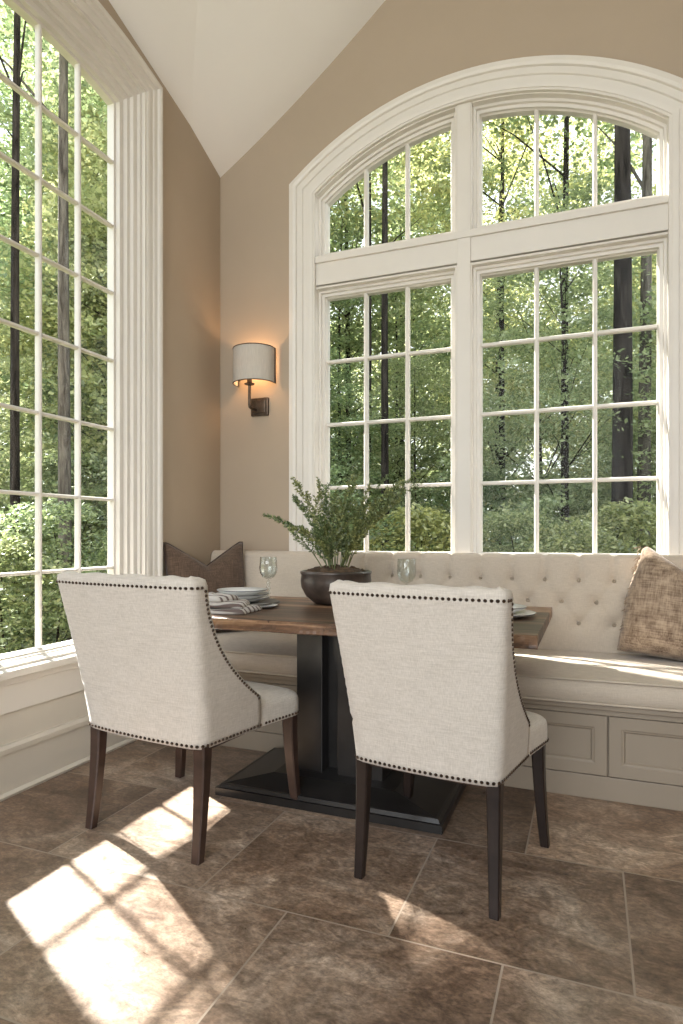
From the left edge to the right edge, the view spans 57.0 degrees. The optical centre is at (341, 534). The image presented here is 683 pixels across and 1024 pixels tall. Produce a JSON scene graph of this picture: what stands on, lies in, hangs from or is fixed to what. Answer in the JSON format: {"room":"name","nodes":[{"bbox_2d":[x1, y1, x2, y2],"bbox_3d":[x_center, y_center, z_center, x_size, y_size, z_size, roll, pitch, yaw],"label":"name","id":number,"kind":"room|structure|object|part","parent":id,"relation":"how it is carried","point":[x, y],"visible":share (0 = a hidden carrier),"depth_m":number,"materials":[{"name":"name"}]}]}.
{"room":"dining room","nodes":[
{"label":"dining room","id":0,"kind":"room"},
{"bbox_2d":[98,0,219,575],"bbox_3d":[-2.204,-1.950,0.871,0.160,6.300,7.200,0,0,22],"label":"wall","id":1,"kind":"structure","parent":0,"point":[191,182],"depth_m":3.86,"materials":[{"name":"paint"}]},
{"bbox_2d":[0,690,88,745],"bbox_3d":[-2.248,0.812,0.531,0.008,0.145,6.335,0,0,22],"label":"wall panel","id":2,"kind":"object","parent":1,"relation":"attached to","point":[16,725],"depth_m":2.81,"materials":[{"name":"paint"}]},
{"bbox_2d":[0,715,137,801],"bbox_3d":[-2.236,0.990,0.526,0.034,0.220,6.335,0,0,22],"label":"baseboard","id":3,"kind":"structure","parent":1,"relation":"attached to","point":[28,762],"depth_m":2.82,"materials":[{"name":"paint"}]},
{"bbox_2d":[0,0,162,714],"bbox_3d":[-1.363,-0.952,2.909,0.217,3.399,1.544,0,0,22],"label":"window","id":4,"kind":"structure","parent":1,"relation":"in","point":[83,32],"depth_m":3.39,"materials":[{"name":"paint"}]},
{"bbox_3d":[-1.337,0.580,2.899,0.162,0.034,1.544,0,0,22],"label":"sill","id":5,"kind":"part","parent":4,"relation":"part of","materials":[{"name":"paint"}]},
{"bbox_3d":[-1.296,-1.043,2.894,0.042,3.216,1.476,0,0,22],"label":"casing","id":6,"kind":"part","parent":4,"relation":"part of","materials":[{"name":"paint"}]},
{"bbox_2d":[109,0,384,177],"bbox_3d":[0.152,-4.207,-0.009,5.206,4.068,7.296,0,0,22],"label":"ceiling","id":7,"kind":"structure","parent":0,"point":[233,69],"depth_m":3.70,"materials":[{"name":"paint"}]},
{"bbox_2d":[0,740,682,1023],"bbox_3d":[0.166,1.150,0.026,5.210,0.100,7.370,0,0,22],"label":"floor","id":8,"kind":"structure","parent":0,"point":[114,921],"depth_m":1.85,"materials":[{"name":"tile"}]},
{"bbox_2d":[56,570,300,865],"bbox_3d":[-0.605,0.616,2.454,0.698,0.968,0.718,0,0,29],"label":"dining chair","id":9,"kind":"object","parent":8,"relation":"on","point":[154,666],"visible":1,"depth_m":2.17,"materials":[{"name":"fabric"}]},
{"bbox_3d":[-0.935,0.910,2.392,0.052,0.380,0.078,0,0,29],"label":"leg","id":10,"kind":"part","parent":9,"relation":"part of","materials":[{"name":"brown wood"}]},
{"bbox_3d":[-0.669,0.428,2.337,0.688,0.593,0.441,0,0,29],"label":"backrest","id":11,"kind":"part","parent":9,"relation":"part of","materials":[{"name":"fabric"}]},
{"bbox_3d":[-0.584,0.735,2.489,0.512,0.026,0.482,0,0,29],"label":"seat frame","id":12,"kind":"part","parent":9,"relation":"part of","materials":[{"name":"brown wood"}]},
{"bbox_3d":[-0.606,0.443,2.461,0.685,0.555,0.703,0,0,29],"label":"nailhead trim","id":13,"kind":"part","parent":9,"relation":"part of","materials":[{"name":"brown metal"}]},
{"bbox_3d":[-0.727,0.910,2.849,0.069,0.380,0.053,0,0,29],"label":"leg","id":14,"kind":"part","parent":9,"relation":"part of","materials":[{"name":"brown wood"}]},
{"bbox_3d":[-0.482,0.910,2.138,0.056,0.380,0.078,0,0,29],"label":"leg","id":15,"kind":"part","parent":9,"relation":"part of","materials":[{"name":"brown wood"}]},
{"bbox_3d":[-0.561,0.666,2.530,0.665,0.117,0.530,0,0,29],"label":"seat","id":16,"kind":"part","parent":9,"relation":"part of","materials":[{"name":"fabric"}]},
{"bbox_3d":[-0.203,0.910,2.555,0.069,0.380,0.053,0,0,29],"label":"leg","id":17,"kind":"part","parent":9,"relation":"part of","materials":[{"name":"brown wood"}]},
{"bbox_2d":[211,596,551,834],"bbox_3d":[0.053,0.720,2.848,1.665,0.760,0.903,0,0,22],"label":"dining table","id":18,"kind":"object","parent":8,"relation":"on","point":[326,742],"visible":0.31,"depth_m":2.64,"materials":[{"name":"brown wood"}]},
{"bbox_2d":[210,604,261,614],"bbox_3d":[-0.534,0.325,2.797,0.312,0.028,0.212,0,0,14],"label":"folded napkin","id":19,"kind":"object","parent":18,"relation":"on","point":[249,608],"visible":0.47,"depth_m":2.70,"materials":[{"name":"fabric"}]},
{"bbox_2d":[209,599,249,607],"bbox_3d":[-0.549,0.301,2.814,0.272,0.028,0.192,0,0,4],"label":"folded napkin","id":20,"kind":"object","parent":19,"relation":"on","point":[240,603],"visible":0.5,"depth_m":2.73,"materials":[{"name":"fabric"}]},
{"bbox_2d":[208,592,239,601],"bbox_3d":[-0.583,0.269,2.838,0.211,0.045,0.162,0,0,28],"label":"folded napkin","id":21,"kind":"object","parent":20,"relation":"on","point":[213,597],"visible":0.62,"depth_m":2.78,"materials":[{"name":"fabric"}]},
{"bbox_2d":[249,603,277,608],"bbox_3d":[-0.370,0.333,2.942,0.148,0.013,0.148,0,0,22],"label":"saucer","id":22,"kind":"object","parent":18,"relation":"on","point":[272,604],"visible":0.56,"depth_m":2.97,"materials":[{"name":"ceramic"}]},
{"bbox_2d":[250,598,279,604],"bbox_3d":[-0.468,0.332,3.088,0.330,0.015,0.330,0,0,22],"label":"charger plate","id":23,"kind":"object","parent":18,"relation":"on","point":[269,601],"visible":0.23,"depth_m":3.11,"materials":[{"name":"ceramic"}]},
{"bbox_2d":[246,595,269,602],"bbox_3d":[-0.496,0.318,3.099,0.284,0.027,0.284,0,0,22],"label":"dinner plate","id":24,"kind":"object","parent":23,"relation":"on","point":[265,596],"visible":0.3,"depth_m":3.02,"materials":[{"name":"ceramic"}]},
{"bbox_2d":[217,592,268,598],"bbox_3d":[-0.492,0.300,3.098,0.268,0.027,0.268,0,0,22],"label":"dinner plate","id":25,"kind":"object","parent":24,"relation":"on","point":[261,594],"visible":0.44,"depth_m":3.02,"materials":[{"name":"ceramic"}]},
{"bbox_2d":[217,587,267,595],"bbox_3d":[-0.489,0.280,3.101,0.248,0.027,0.248,0,0,22],"label":"dinner plate","id":26,"kind":"object","parent":25,"relation":"on","point":[239,591],"visible":0.97,"depth_m":3.08,"materials":[{"name":"ceramic"}]},
{"bbox_3d":[-0.015,0.703,2.764,0.072,0.629,0.050,0,0,22],"label":"web plate","id":27,"kind":"part","parent":18,"relation":"part of","materials":[{"name":"metal"}]},
{"bbox_3d":[0.013,1.058,2.726,0.972,0.085,0.520,0,0,22],"label":"plate","id":28,"kind":"part","parent":18,"relation":"part of","materials":[{"name":"metal"}]},
{"bbox_2d":[261,468,427,604],"bbox_3d":[0.015,0.005,3.148,0.719,0.669,0.661,0,0,-27],"label":"potted fern","id":29,"kind":"object","parent":18,"relation":"on","point":[316,581],"visible":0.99,"depth_m":3.05,"materials":[{"name":"plant"}]},
{"bbox_2d":[300,569,371,604],"bbox_3d":[-0.027,0.258,3.129,0.356,0.163,0.356,0,0,22],"label":"bowl","id":30,"kind":"object","parent":29,"relation":"attached to","point":[315,583],"depth_m":3.00,"materials":[{"name":"ceramic"}]},
{"bbox_2d":[513,609,535,617],"bbox_3d":[0.671,0.330,2.638,0.280,0.019,0.280,0,0,22],"label":"dinner plate","id":31,"kind":"object","parent":18,"relation":"on","point":[522,613],"visible":0.35,"depth_m":2.63,"materials":[{"name":"ceramic"}]},
{"bbox_2d":[513,604,526,612],"bbox_3d":[0.660,0.313,2.664,0.240,0.029,0.240,0,0,22],"label":"salad plate","id":32,"kind":"object","parent":31,"relation":"on","point":[517,607],"visible":0.29,"depth_m":2.64,"materials":[{"name":"ceramic"}]},
{"bbox_2d":[328,580,549,920],"bbox_3d":[0.352,0.621,2.117,0.584,0.958,0.672,0,0,29],"label":"dining chair","id":33,"kind":"object","parent":8,"relation":"on","point":[430,674],"visible":1,"depth_m":1.86,"materials":[{"name":"fabric"}]},
{"bbox_3d":[0.067,0.912,2.047,0.044,0.376,0.073,0,0,29],"label":"leg","id":34,"kind":"part","parent":33,"relation":"part of","materials":[{"name":"wood"}]},
{"bbox_3d":[0.266,0.912,2.472,0.058,0.376,0.049,0,0,29],"label":"leg","id":35,"kind":"part","parent":33,"relation":"part of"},
{"bbox_3d":[0.373,0.739,2.150,0.428,0.026,0.451,0,0,29],"label":"seat frame","id":36,"kind":"part","parent":33,"relation":"part of","materials":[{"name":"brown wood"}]},
{"bbox_3d":[0.292,0.435,2.007,0.575,0.587,0.413,0,0,29],"label":"backrest","id":37,"kind":"part","parent":33,"relation":"part of","materials":[{"name":"fabric"}]},
{"bbox_3d":[0.357,0.450,2.130,0.572,0.549,0.640,0,0,29],"label":"nailhead trim","id":38,"kind":"part","parent":33,"relation":"part of","materials":[{"name":"brown metal"}]},
{"bbox_3d":[0.445,0.912,1.834,0.047,0.376,0.073,0,0,29],"label":"leg","id":39,"kind":"part","parent":33,"relation":"part of","materials":[{"name":"wood"}]},
{"bbox_3d":[0.394,0.671,2.188,0.556,0.116,0.496,0,0,29],"label":"seat","id":40,"kind":"part","parent":33,"relation":"part of","materials":[{"name":"fabric"}]},
{"bbox_3d":[0.704,0.912,2.225,0.058,0.376,0.049,0,0,29],"label":"leg","id":41,"kind":"part","parent":33,"relation":"part of","materials":[{"name":"wood"}]},
{"bbox_2d":[211,550,682,810],"bbox_3d":[0.834,0.600,3.112,3.836,1.000,0.789,0,0,22],"label":"bench","id":42,"kind":"object","parent":8,"relation":"on","point":[615,754],"visible":0.41,"depth_m":3.18,"materials":[{"name":"fabric"}]},
{"bbox_2d":[216,630,296,676],"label":"seat cushion","id":43,"kind":"object","parent":42,"relation":"on","point":[268,653],"depth_m":3.22,"materials":[{"name":"fabric"}]},
{"bbox_2d":[163,541,244,631],"bbox_3d":[-0.796,0.317,3.757,0.551,0.553,0.180,0,0,-44],"label":"throw pillow","id":44,"kind":"object","parent":43,"relation":"on","point":[226,570],"visible":0.42,"depth_m":3.73,"materials":[{"name":"brown fabric"}]},
{"bbox_3d":[-0.290,0.874,3.158,0.594,0.248,0.022,0,0,22],"label":"door","id":45,"kind":"part","parent":42,"relation":"part of","materials":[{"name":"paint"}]},
{"bbox_3d":[0.947,0.355,3.402,3.820,0.510,0.159,0,0,22],"label":"backrest","id":46,"kind":"part","parent":42,"relation":"part of","materials":[{"name":"fabric"}]},
{"bbox_3d":[0.696,0.726,2.762,3.836,0.045,0.036,0,0,22],"label":"rail","id":47,"kind":"part","parent":42,"relation":"part of","materials":[{"name":"paint"}]},
{"bbox_3d":[0.826,0.874,2.718,0.593,0.248,0.022,0,0,22],"label":"door","id":48,"kind":"part","parent":42,"relation":"part of","materials":[{"name":"paint"}]},
{"bbox_2d":[514,648,682,712],"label":"seat cushion","id":49,"kind":"object","parent":42,"relation":"on","point":[645,682],"depth_m":2.65,"materials":[{"name":"fabric"}]},
{"bbox_2d":[617,546,682,661],"bbox_3d":[1.640,0.339,2.938,0.640,0.571,0.304,0,0,30],"label":"throw pillow","id":50,"kind":"object","parent":49,"relation":"on","point":[652,620],"visible":1,"depth_m":2.93,"materials":[{"name":"fabric"}]},
{"bbox_3d":[1.383,0.874,2.497,0.594,0.248,0.022,0,0,22],"label":"door","id":51,"kind":"part","parent":42,"relation":"part of","materials":[{"name":"paint"}]},
{"bbox_2d":[220,0,682,550],"bbox_3d":[1.487,-1.525,3.369,5.210,5.450,0.160,0,0,22],"label":"wall","id":52,"kind":"structure","parent":0,"point":[405,45],"depth_m":3.97,"materials":[{"name":"paint"}]},
{"bbox_2d":[232,343,275,416],"bbox_3d":[-0.576,-0.983,3.999,0.278,0.426,0.182,0,0,22],"label":"wall sconce","id":53,"kind":"object","parent":52,"relation":"attached to","point":[257,361],"visible":1,"depth_m":3.94,"materials":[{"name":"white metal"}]},
{"bbox_3d":[-0.573,-0.904,4.006,0.066,0.211,0.120,0,0,22],"label":"arm","id":54,"kind":"part","parent":53,"relation":"part of","materials":[{"name":"brown metal"}]},
{"bbox_3d":[-0.578,-1.081,3.993,0.270,0.222,0.162,0,0,22],"label":"lamp shade","id":55,"kind":"part","parent":53,"relation":"part of","materials":[{"name":"fabric"}]},
{"bbox_2d":[289,55,682,555],"bbox_3d":[0.772,-1.218,3.622,2.400,2.845,0.205,0,0,22],"label":"window","id":56,"kind":"structure","parent":52,"relation":"in","point":[648,101],"depth_m":3.60,"materials":[{"name":"paint"}]},
{"bbox_3d":[0.270,-0.700,3.841,0.900,1.710,0.127,0,0,22],"label":"sash","id":57,"kind":"part","parent":56,"relation":"part of","materials":[{"name":"paint"}]},
{"bbox_3d":[0.270,-2.107,3.841,0.900,0.743,0.127,0,0,22],"label":"arched sash","id":58,"kind":"part","parent":56,"relation":"part of","materials":[{"name":"paint"}]},
{"bbox_3d":[1.231,-2.108,3.462,1.025,0.746,0.127,0,0,22],"label":"arched sash","id":59,"kind":"part","parent":56,"relation":"part of","materials":[{"name":"paint"}]},
{"bbox_3d":[1.231,-0.700,3.462,1.025,1.710,0.127,0,0,22],"label":"sash","id":60,"kind":"part","parent":56,"relation":"part of","materials":[{"name":"paint"}]},
{"label":"outside","id":61,"kind":"structure","parent":0,"visible":0},
{"bbox_2d":[1,556,56,648],"bbox_3d":[-0.113,1.550,26.926,120.000,0.298,110.000,0,0,22],"label":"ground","id":62,"kind":"structure","parent":61,"point":[5,556],"depth_m":9.80,"materials":[{"name":"plant"}]},
{"bbox_2d":[0,580,50,651],"bbox_3d":[-3.993,0.758,6.084,2.263,1.642,2.692,0,0,-6],"label":"shrub","id":63,"kind":"object","parent":62,"relation":"on","point":[15,627],"visible":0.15,"depth_m":6.14,"materials":[{"name":"green plant"}]},
{"bbox_2d":[0,301,73,585],"bbox_3d":[-5.900,-1.127,9.577,3.540,5.355,3.535,0,0,23],"label":"tree","id":64,"kind":"object","parent":62,"relation":"on","point":[25,402],"visible":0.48,"depth_m":9.80,"materials":[{"name":"green plant"}]},
{"bbox_2d":[0,530,85,653],"bbox_3d":[-3.033,0.768,5.652,2.655,1.620,2.232,0,0,-17],"label":"shrub","id":65,"kind":"object","parent":62,"relation":"on","point":[8,546],"visible":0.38,"depth_m":5.51,"materials":[{"name":"green plant"}]},
{"bbox_2d":[0,1,89,649],"bbox_3d":[-3.591,-5.782,7.345,5.345,14.664,5.180,0,0,-42],"label":"tree","id":66,"kind":"object","parent":62,"relation":"on","point":[17,60],"visible":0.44,"depth_m":7.10,"materials":[{"name":"green plant"}]},
{"bbox_2d":[0,463,92,617],"bbox_3d":[-5.887,0.169,10.566,3.722,2.779,3.840,0,0,-38],"label":"shrub","id":67,"kind":"object","parent":62,"relation":"on","point":[3,474],"visible":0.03,"depth_m":10.41,"materials":[{"name":"green plant"}]},
{"bbox_2d":[0,3,98,563],"bbox_3d":[-7.214,-7.454,17.817,8.748,18.011,8.470,0,0,28],"label":"tree","id":68,"kind":"object","parent":62,"relation":"on","point":[1,6],"visible":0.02,"depth_m":15.52,"materials":[{"name":"green plant"}]},
{"bbox_2d":[0,0,105,487],"bbox_3d":[-8.789,-7.638,18.608,8.927,18.380,8.644,0,0,-29],"label":"tree","id":69,"kind":"object","parent":62,"relation":"on","point":[12,25],"visible":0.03,"depth_m":17.26,"materials":[{"name":"green plant"}]},
{"bbox_2d":[0,13,106,641],"bbox_3d":[-3.208,-5.782,7.890,5.345,14.664,5.180,0,0,-22],"label":"tree","id":70,"kind":"object","parent":62,"relation":"on","point":[64,428],"visible":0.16,"depth_m":7.66,"materials":[{"name":"green plant"}]},
{"bbox_2d":[0,168,106,564],"bbox_3d":[-4.184,-2.643,12.197,5.538,8.388,5.545,0,0,21],"label":"tree","id":71,"kind":"object","parent":62,"relation":"on","point":[101,273],"visible":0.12,"depth_m":11.02,"materials":[{"name":"green plant"}]},
{"bbox_2d":[0,497,106,653],"bbox_3d":[-2.840,0.582,6.114,2.691,1.948,2.609,0,0,-35],"label":"shrub","id":72,"kind":"object","parent":62,"relation":"on","point":[62,509],"visible":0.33,"depth_m":5.86,"materials":[{"name":"green plant"}]},
{"bbox_2d":[0,86,106,566],"bbox_3d":[-4.700,-4.226,14.380,6.904,11.554,6.981,0,0,25],"label":"tree","id":73,"kind":"object","parent":62,"relation":"on","point":[44,176],"visible":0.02,"depth_m":12.65,"materials":[{"name":"green plant"}]},
{"bbox_2d":[0,446,106,637],"bbox_3d":[-4.150,0.101,9.723,4.923,3.004,4.139,0,0,44],"label":"shrub","id":74,"kind":"object","parent":62,"relation":"on","point":[93,490],"visible":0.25,"depth_m":9.42,"materials":[{"name":"green plant"}]},
{"bbox_2d":[0,18,106,570],"bbox_3d":[-5.363,-5.099,14.574,6.254,13.299,6.460,0,0,-25],"label":"tree","id":75,"kind":"object","parent":62,"relation":"on","point":[84,83],"visible":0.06,"depth_m":13.30,"materials":[{"name":"green plant"}]},
{"bbox_2d":[0,185,106,541],"bbox_3d":[-7.250,-2.903,12.452,5.881,8.908,5.889,0,0,-3],"label":"tree","id":76,"kind":"object","parent":62,"relation":"on","point":[6,195],"visible":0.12,"depth_m":12.05,"materials":[{"name":"green plant"}]},
{"bbox_2d":[0,236,106,562],"bbox_3d":[-5.803,-2.457,13.892,5.292,8.016,5.299,0,0,-8],"label":"tree","id":77,"kind":"object","parent":62,"relation":"on","point":[70,251],"visible":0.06,"depth_m":12.67,"materials":[{"name":"green plant"}]},
{"bbox_2d":[0,82,106,564],"bbox_3d":[-7.520,-5.293,18.290,8.179,13.689,8.271,0,0,-20],"label":"tree","id":78,"kind":"object","parent":62,"relation":"on","point":[25,128],"visible":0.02,"depth_m":16.12,"materials":[{"name":"green plant"}]},
{"bbox_2d":[0,47,106,386],"bbox_3d":[-5.336,-6.990,18.662,8.297,17.083,8.034,0,0,-42],"label":"tree","id":79,"kind":"object","parent":62,"relation":"on","point":[28,114],"visible":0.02,"depth_m":15.60,"materials":[{"name":"green plant"}]},
{"bbox_2d":[44,551,106,642],"bbox_3d":[-2.051,0.653,7.287,3.047,1.859,2.562,0,0,38],"label":"shrub","id":80,"kind":"object","parent":62,"relation":"on","point":[96,551],"visible":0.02,"depth_m":6.96,"materials":[{"name":"green plant"}]},
{"bbox_2d":[90,379,106,524],"bbox_3d":[-2.612,-0.988,10.938,3.352,5.077,3.356,0,0,-25],"label":"tree","id":81,"kind":"object","parent":62,"relation":"on","point":[103,405],"visible":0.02,"depth_m":10.16,"materials":[{"name":"green plant"}]},
{"bbox_2d":[0,96,337,551],"bbox_3d":[-3.200,-3.455,12.154,6.618,10.012,6.610,0,0,-25],"label":"tree","id":82,"kind":"object","parent":62,"relation":"on","point":[103,147],"visible":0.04,"depth_m":10.71,"materials":[{"name":"green plant"}]},
{"bbox_2d":[87,312,336,437],"bbox_3d":[-2.913,-2.909,14.832,5.888,8.920,5.896,0,0,-4],"label":"tree","id":83,"kind":"object","parent":62,"relation":"on","point":[92,312],"visible":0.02,"depth_m":13.54,"materials":[{"name":"green plant"}]},
{"bbox_2d":[330,211,358,443],"bbox_3d":[-2.402,-5.123,20.085,6.484,13.349,6.278,0,0,9],"label":"tree","id":84,"kind":"object","parent":62,"relation":"on","point":[337,211],"visible":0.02,"depth_m":20.19,"materials":[{"name":"green plant"}]},
{"bbox_2d":[330,457,378,547],"bbox_3d":[-0.829,-0.010,11.518,4.205,3.140,4.338,0,0,30],"label":"shrub","id":85,"kind":"object","parent":62,"relation":"on","point":[331,457],"visible":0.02,"depth_m":11.17,"materials":[{"name":"green plant"}]},
{"bbox_2d":[330,319,394,509],"bbox_3d":[0.015,-3.753,26.617,6.409,10.607,6.338,0,0,-10],"label":"tree","id":86,"kind":"object","parent":62,"relation":"on","point":[362,355],"visible":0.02,"depth_m":25.56,"materials":[{"name":"green plant"}]},
{"bbox_2d":[330,346,412,546],"bbox_3d":[-0.489,-0.811,10.653,3.119,4.724,3.123,0,0,38],"label":"tree","id":87,"kind":"object","parent":62,"relation":"on","point":[344,375],"visible":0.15,"depth_m":10.43,"materials":[{"name":"green plant"}]},
{"bbox_2d":[330,462,435,550],"bbox_3d":[-0.375,0.359,6.647,3.210,2.397,3.312,0,0,-8],"label":"shrub","id":88,"kind":"object","parent":62,"relation":"on","point":[332,466],"visible":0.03,"depth_m":6.28,"materials":[{"name":"green plant"}]},
{"bbox_2d":[330,195,450,548],"bbox_3d":[0.079,-2.917,13.991,5.907,8.935,5.899,0,0,26],"label":"tree","id":89,"kind":"object","parent":62,"relation":"on","point":[340,245],"visible":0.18,"depth_m":13.35,"materials":[{"name":"green plant"}]},
{"bbox_2d":[330,133,450,501],"bbox_3d":[0.143,-5.782,14.245,5.180,14.664,5.345,0,0,30],"label":"tree","id":90,"kind":"object","parent":62,"relation":"on","point":[425,167],"visible":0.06,"depth_m":14.42,"materials":[{"name":"green plant"}]},
{"bbox_2d":[346,495,437,548],"bbox_3d":[0.973,0.382,12.593,3.966,2.420,3.334,0,0,-6],"label":"shrub","id":91,"kind":"object","parent":62,"relation":"on","point":[392,495],"visible":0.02,"depth_m":12.36,"materials":[{"name":"green plant"}]},
{"bbox_2d":[330,302,490,546],"bbox_3d":[2.687,-3.617,24.553,7.320,10.402,7.432,0,0,19],"label":"tree","id":92,"kind":"object","parent":62,"relation":"on","point":[399,302],"visible":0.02,"depth_m":23.34,"materials":[{"name":"green plant"}]},
{"bbox_2d":[330,118,503,503],"bbox_3d":[0.554,-5.781,11.752,5.180,14.665,5.345,0,0,8],"label":"tree","id":93,"kind":"object","parent":62,"relation":"on","point":[439,190],"visible":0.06,"depth_m":11.93,"materials":[{"name":"green plant"}]},
{"bbox_2d":[334,502,502,551],"bbox_3d":[0.813,0.621,6.492,3.154,1.924,2.652,0,0,-37],"label":"shrub","id":94,"kind":"object","parent":62,"relation":"on","point":[424,522],"visible":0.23,"depth_m":6.29,"materials":[{"name":"green plant"}]},
{"bbox_2d":[330,284,517,546],"bbox_3d":[1.170,-2.606,14.727,5.496,8.314,5.489,0,0,28],"label":"tree","id":95,"kind":"object","parent":62,"relation":"on","point":[377,351],"visible":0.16,"depth_m":14.02,"materials":[{"name":"green plant"}]},
{"bbox_2d":[340,350,514,550],"bbox_3d":[1.359,-0.820,10.995,3.130,4.741,3.134,0,0,-36],"label":"tree","id":96,"kind":"object","parent":62,"relation":"on","point":[432,411],"visible":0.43,"depth_m":10.70,"materials":[{"name":"green plant"}]},
{"bbox_2d":[348,117,517,550],"bbox_3d":[0.945,-5.782,9.750,5.345,14.664,5.180,0,0,34],"label":"tree","id":97,"kind":"object","parent":62,"relation":"on","point":[384,297],"visible":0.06,"depth_m":9.78,"materials":[{"name":"green plant"}]},
{"bbox_2d":[330,134,544,547],"bbox_3d":[1.874,-5.524,19.840,8.456,14.151,8.550,0,0,-17],"label":"tree","id":98,"kind":"object","parent":62,"relation":"on","point":[394,205],"visible":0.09,"depth_m":18.60,"materials":[{"name":"green plant"}]},
{"bbox_2d":[393,466,560,551],"bbox_3d":[2.216,0.186,10.520,3.792,2.745,3.676,0,0,-30],"label":"shrub","id":99,"kind":"object","parent":62,"relation":"on","point":[498,489],"visible":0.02,"depth_m":10.14,"materials":[{"name":"green plant"}]},
{"bbox_2d":[380,115,613,550],"bbox_3d":[3.535,-5.782,12.894,5.180,14.664,5.345,0,0,-16],"label":"tree","id":100,"kind":"object","parent":62,"relation":"on","point":[503,134],"visible":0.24,"depth_m":13.06,"materials":[{"name":"green plant"}]},
{"bbox_2d":[411,278,586,547],"bbox_3d":[5.620,-4.008,23.135,6.643,11.118,6.717,0,0,27],"label":"tree","id":101,"kind":"object","parent":62,"relation":"on","point":[510,286],"visible":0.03,"depth_m":22.11,"materials":[{"name":"green plant"}]},
{"bbox_2d":[396,116,611,543],"bbox_3d":[4.897,-5.498,18.832,6.630,14.097,6.847,0,0,-3],"label":"tree","id":102,"kind":"object","parent":62,"relation":"on","point":[497,182],"visible":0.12,"depth_m":18.02,"materials":[{"name":"green plant"}]},
{"bbox_2d":[483,501,590,552],"bbox_3d":[1.794,0.612,6.408,2.530,1.889,2.610,0,0,-23],"label":"shrub","id":103,"kind":"object","parent":62,"relation":"on","point":[509,516],"visible":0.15,"depth_m":6.26,"materials":[{"name":"green plant"}]},
{"bbox_2d":[422,205,656,543],"bbox_3d":[4.197,-2.472,13.077,5.318,8.046,5.311,0,0,-15],"label":"tree","id":104,"kind":"object","parent":62,"relation":"on","point":[602,301],"visible":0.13,"depth_m":12.59,"materials":[{"name":"green plant"}]},
{"bbox_2d":[427,173,656,552],"bbox_3d":[3.265,-1.721,9.238,4.325,6.543,4.319,0,0,-43],"label":"tree","id":105,"kind":"object","parent":62,"relation":"on","point":[554,500],"visible":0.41,"depth_m":8.96,"materials":[{"name":"green plant"}]},
{"bbox_2d":[483,471,610,551],"bbox_3d":[4.053,0.193,11.877,3.876,2.813,4.610,0,0,-7],"label":"shrub","id":106,"kind":"object","parent":62,"relation":"on","point":[584,508],"visible":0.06,"depth_m":11.46,"materials":[{"name":"green plant"}]},
{"bbox_2d":[483,115,656,521],"bbox_3d":[3.477,-5.782,10.232,5.345,14.664,5.180,0,0,-2],"label":"tree","id":107,"kind":"object","parent":62,"relation":"on","point":[565,167],"visible":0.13,"depth_m":10.37,"materials":[{"name":"green plant"}]},
{"bbox_2d":[485,324,656,529],"bbox_3d":[8.082,-2.993,22.334,6.435,9.144,6.533,0,0,-4],"label":"tree","id":108,"kind":"object","parent":62,"relation":"on","point":[531,389],"visible":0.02,"depth_m":21.77,"materials":[{"name":"green plant"}]},
{"bbox_2d":[487,117,656,484],"bbox_3d":[7.683,-5.344,18.438,6.485,13.789,6.698,0,0,7],"label":"tree","id":109,"kind":"object","parent":62,"relation":"on","point":[607,146],"visible":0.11,"depth_m":17.88,"materials":[{"name":"green plant"}]},
{"bbox_2d":[490,115,656,543],"bbox_3d":[4.596,-5.781,9.370,5.345,14.665,5.180,0,0,-14],"label":"tree","id":110,"kind":"object","parent":62,"relation":"on","point":[645,183],"visible":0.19,"depth_m":9.14,"materials":[{"name":"green plant"}]},
{"bbox_2d":[494,516,656,553],"bbox_3d":[2.243,0.697,6.251,2.899,1.769,2.437,0,0,-7],"label":"shrub","id":111,"kind":"object","parent":62,"relation":"on","point":[583,530],"visible":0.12,"depth_m":6.00,"materials":[{"name":"green plant"}]},
{"bbox_2d":[513,418,656,544],"bbox_3d":[4.992,-0.133,10.051,4.536,3.387,4.679,0,0,-24],"label":"shrub","id":112,"kind":"object","parent":62,"relation":"on","point":[604,497],"visible":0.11,"depth_m":9.73,"materials":[{"name":"green plant"}]},
{"bbox_2d":[516,497,656,553],"bbox_3d":[3.045,0.591,6.564,3.259,1.988,2.740,0,0,-29],"label":"shrub","id":113,"kind":"object","parent":62,"relation":"on","point":[637,517],"visible":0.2,"depth_m":6.41,"materials":[{"name":"green plant"}]},
{"bbox_2d":[521,254,656,539],"bbox_3d":[6.769,-2.584,13.393,5.467,8.270,5.459,0,0,44],"label":"tree","id":114,"kind":"object","parent":62,"relation":"on","point":[634,280],"visible":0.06,"depth_m":13.40,"materials":[{"name":"green plant"}]},
{"bbox_2d":[575,311,656,520],"bbox_3d":[5.382,-1.100,8.936,3.505,5.302,3.500,0,0,-21],"label":"tree","id":115,"kind":"object","parent":62,"relation":"on","point":[653,390],"visible":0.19,"depth_m":9.06,"materials":[{"name":"green plant"}]},
{"bbox_2d":[578,260,656,495],"bbox_3d":[12.000,-4.588,22.888,7.336,12.278,7.418,0,0,25],"label":"tree","id":116,"kind":"object","parent":62,"relation":"on","point":[654,260],"visible":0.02,"depth_m":23.18,"materials":[{"name":"green plant"}]},
{"bbox_2d":[611,125,632,552],"bbox_3d":[3.604,-5.781,7.630,5.180,14.665,5.345,0,0,2],"label":"tree","id":117,"kind":"object","parent":62,"relation":"on","point":[622,440],"visible":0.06,"depth_m":7.75,"materials":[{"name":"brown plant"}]},
{"bbox_2d":[588,269,656,467],"bbox_3d":[8.478,-3.130,12.680,6.188,9.361,6.180,0,0,-11],"label":"tree","id":118,"kind":"object","parent":62,"relation":"on","point":[653,342],"visible":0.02,"depth_m":12.85,"materials":[{"name":"green plant"}]},
{"bbox_2d":[608,178,656,501],"bbox_3d":[10.452,-4.498,15.938,7.229,12.099,7.310,0,0,-11],"label":"tree","id":119,"kind":"object","parent":62,"relation":"on","point":[654,257],"visible":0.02,"depth_m":16.63,"materials":[{"name":"green plant"}]}
]}

